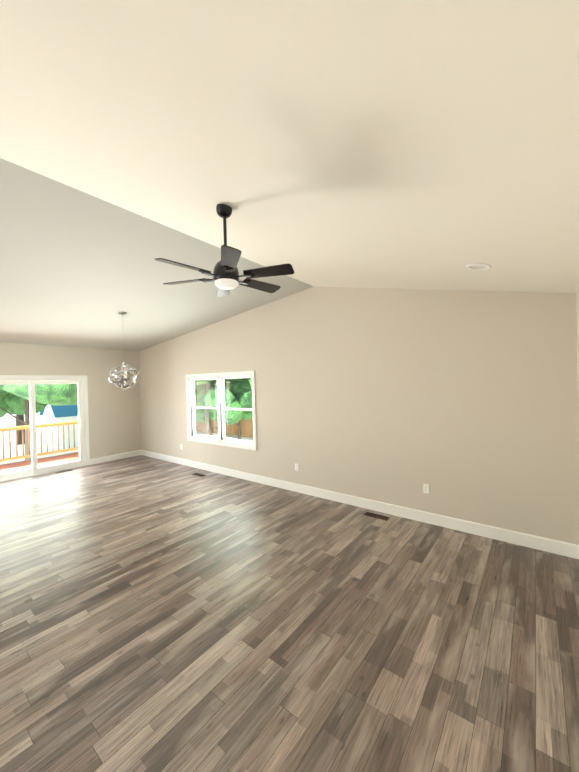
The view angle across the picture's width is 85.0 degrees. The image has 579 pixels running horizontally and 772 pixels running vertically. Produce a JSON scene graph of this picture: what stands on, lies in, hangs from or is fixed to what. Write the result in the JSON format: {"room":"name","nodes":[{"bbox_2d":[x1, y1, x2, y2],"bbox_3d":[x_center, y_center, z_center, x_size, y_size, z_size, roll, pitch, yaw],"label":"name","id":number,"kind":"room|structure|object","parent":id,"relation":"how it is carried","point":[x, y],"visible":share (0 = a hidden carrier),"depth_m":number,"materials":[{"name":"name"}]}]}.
{"room":"empty living room","nodes":[
{"label":"empty living room","id":0,"kind":"room"},
{"bbox_2d":[0,342,140,463],"bbox_3d":[-6.355,0.554,5.422,0.150,2.945,7.900,-1,1,38],"label":"wall","id":1,"kind":"structure","parent":0,"point":[114,419],"depth_m":7.58,"materials":[{"name":"paint"}]},
{"bbox_2d":[0,375,89,481],"bbox_3d":[-5.385,0.825,6.640,0.168,2.097,2.024,-1,1,38],"label":"sliding door","id":2,"kind":"structure","parent":1,"relation":"in","point":[80,381],"depth_m":6.82,"materials":[{"name":"white plastic"}]},
{"bbox_2d":[90,450,141,464],"bbox_3d":[-4.313,1.771,7.873,0.016,0.135,1.196,-1,1,38],"label":"baseboard","id":3,"kind":"structure","parent":1,"relation":"attached to","point":[139,452],"depth_m":7.85,"materials":[{"name":"white wood"}]},
{"bbox_2d":[0,158,313,350],"bbox_3d":[-4.382,-1.203,3.836,6.165,0.772,7.900,-1,1,38],"label":"ceiling","id":4,"kind":"structure","parent":0,"point":[79,268],"depth_m":3.88,"materials":[{"name":"paint"}]},
{"bbox_2d":[108,312,138,389],"bbox_3d":[-2.755,-0.575,5.242,0.466,1.288,0.473,-1,1,38],"label":"pendant light","id":5,"kind":"object","parent":4,"relation":"hanging from","point":[126,370],"visible":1,"depth_m":5.18,"materials":[{"name":"silver metal"}]},
{"bbox_2d":[0,455,578,771],"bbox_3d":[-2.872,1.900,2.741,8.900,0.120,7.900,-1,1,38],"label":"floor","id":6,"kind":"structure","parent":0,"point":[157,615],"depth_m":2.25,"materials":[{"name":"brown wood"}]},
{"bbox_2d":[193,473,205,476],"bbox_3d":[-1.817,1.784,6.346,0.320,0.006,0.115,-1,1,38],"label":"floor vent","id":7,"kind":"object","parent":6,"relation":"in","point":[199,474],"visible":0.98,"depth_m":6.35,"materials":[{"name":"brown metal"}]},
{"bbox_2d":[363,512,389,520],"bbox_3d":[1.156,1.726,4.192,0.320,0.006,0.115,-1,1,38],"label":"floor vent","id":8,"kind":"object","parent":6,"relation":"in","point":[378,516],"visible":1,"depth_m":4.18,"materials":[{"name":"brown metal"}]},
{"bbox_2d":[0,0,578,292],"bbox_3d":[-0.577,-1.180,0.868,3.485,0.963,7.900,-1,1,38],"label":"ceiling","id":9,"kind":"structure","parent":0,"point":[414,144],"depth_m":1.31,"materials":[{"name":"paint"}]},
{"bbox_2d":[155,204,293,296],"bbox_3d":[-0.463,-1.006,2.285,0.950,0.601,1.001,-1,1,38],"label":"fan","id":10,"kind":"object","parent":9,"relation":"hanging from","point":[226,276],"visible":1,"depth_m":2.22,"materials":[{"name":"black metal"}]},
{"bbox_2d":[466,263,490,269],"bbox_3d":[1.630,-1.027,2.726,0.192,0.052,0.196,-1,1,38],"label":"recessed light","id":11,"kind":"object","parent":9,"relation":"in","point":[477,266],"visible":0.98,"depth_m":2.71,"materials":[{"name":"white plastic"}]},
{"bbox_2d":[139,287,578,544],"bbox_3d":[-0.530,0.131,5.783,8.900,3.497,0.150,-1,1,38],"label":"wall","id":12,"kind":"structure","parent":0,"point":[463,404],"depth_m":4.09,"materials":[{"name":"paint"}]},
{"bbox_2d":[186,371,256,450],"bbox_3d":[-1.415,0.463,6.457,2.124,1.461,0.160,-1,1,38],"label":"window","id":13,"kind":"structure","parent":12,"relation":"in","point":[221,438],"depth_m":6.42,"materials":[{"name":"white plastic"}]},
{"bbox_2d":[142,450,578,558],"bbox_3d":[-0.543,1.693,5.729,8.600,0.135,0.016,-1,1,38],"label":"baseboard","id":14,"kind":"structure","parent":12,"relation":"attached to","point":[571,550],"depth_m":4.09,"materials":[{"name":"white wood"}]},
{"bbox_2d":[423,483,428,493],"bbox_3d":[1.715,1.287,3.960,0.072,0.116,0.008,-1,1,38],"label":"electrical outlet","id":15,"kind":"object","parent":12,"relation":"attached to","point":[425,488],"visible":1,"depth_m":3.96,"materials":[{"name":"white plastic"}]},
{"bbox_2d":[576,288,578,422],"bbox_3d":[0.543,0.495,0.039,0.150,2.798,7.900,-1,1,38],"label":"wall","id":16,"kind":"structure","parent":0,"point":[577,302],"depth_m":3.01,"materials":[{"name":"paint"}]},
{"label":"outside","id":17,"kind":"structure","parent":0,"visible":0},
{"bbox_2d":[0,427,78,464],"bbox_3d":[-3.868,4.124,8.398,180.000,0.200,180.000,-1,1,38],"label":"ground","id":18,"kind":"structure","parent":17,"point":[13,444],"depth_m":21.48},
{"bbox_2d":[16,415,24,444],"bbox_3d":[-20.546,-1.847,23.453,9.648,12.357,10.032,-1,1,38],"label":"tree","id":19,"kind":"object","parent":18,"relation":"on","point":[19,436],"depth_m":23.28,"materials":[{"name":"plant"}]},
{"bbox_2d":[0,384,77,460],"bbox_3d":[-11.646,-0.821,14.617,7.400,9.994,6.854,-1,1,38],"label":"tree","id":20,"kind":"object","parent":18,"relation":"on","point":[20,402],"depth_m":12.97,"materials":[{"name":"green plant"}]},
{"bbox_2d":[0,403,78,448],"bbox_3d":[-25.278,2.484,25.058,20.600,3.900,32.600,-1,1,38],"label":"neighbouring house","id":21,"kind":"structure","parent":18,"relation":"on","point":[66,410],"depth_m":21.87,"materials":[{"name":"white paint"}]},
{"bbox_2d":[0,452,79,473],"bbox_3d":[-6.468,3.046,7.290,2.398,2.100,8.100,-1,1,38],"label":"deck","id":22,"kind":"object","parent":18,"relation":"on","point":[60,459],"depth_m":8.18,"materials":[{"name":"brown wood"}]},
{"bbox_2d":[0,420,78,461],"bbox_3d":[-7.406,1.529,7.981,0.145,0.969,8.130,-1,1,38],"label":"deck railing","id":23,"kind":"object","parent":22,"relation":"on","point":[2,429],"depth_m":8.64,"materials":[{"name":"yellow wood"}]},
{"bbox_2d":[196,417,252,440],"bbox_3d":[23.120,2.573,26.755,100.000,1.300,57.800,-1,1,38],"label":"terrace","id":24,"kind":"object","parent":18,"relation":"on","point":[231,436],"depth_m":16.91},
{"bbox_2d":[195,380,216,422],"bbox_3d":[-4.757,0.933,14.848,2.537,3.540,3.140,-1,1,38],"label":"tree","id":25,"kind":"object","parent":24,"relation":"on","point":[199,396],"depth_m":14.49,"materials":[{"name":"green plant"}]},
{"bbox_2d":[195,378,250,435],"bbox_3d":[-3.517,-0.647,12.841,4.269,6.663,4.792,-1,1,38],"label":"tree","id":26,"kind":"object","parent":24,"relation":"on","point":[208,421],"depth_m":12.44,"materials":[{"name":"green plant"}]},
{"bbox_2d":[195,418,252,437],"bbox_3d":[-3.356,1.899,16.890,8.515,1.499,0.110,-1,1,38],"label":"picket fence","id":27,"kind":"object","parent":24,"relation":"on","point":[246,427],"depth_m":16.49,"materials":[{"name":"brown wood"}]},
{"bbox_2d":[203,378,251,438],"bbox_3d":[-2.100,0.649,12.887,2.807,4.008,3.068,-1,1,38],"label":"tree","id":28,"kind":"object","parent":24,"relation":"on","point":[236,402],"depth_m":12.22,"materials":[{"name":"green plant"}]}
]}

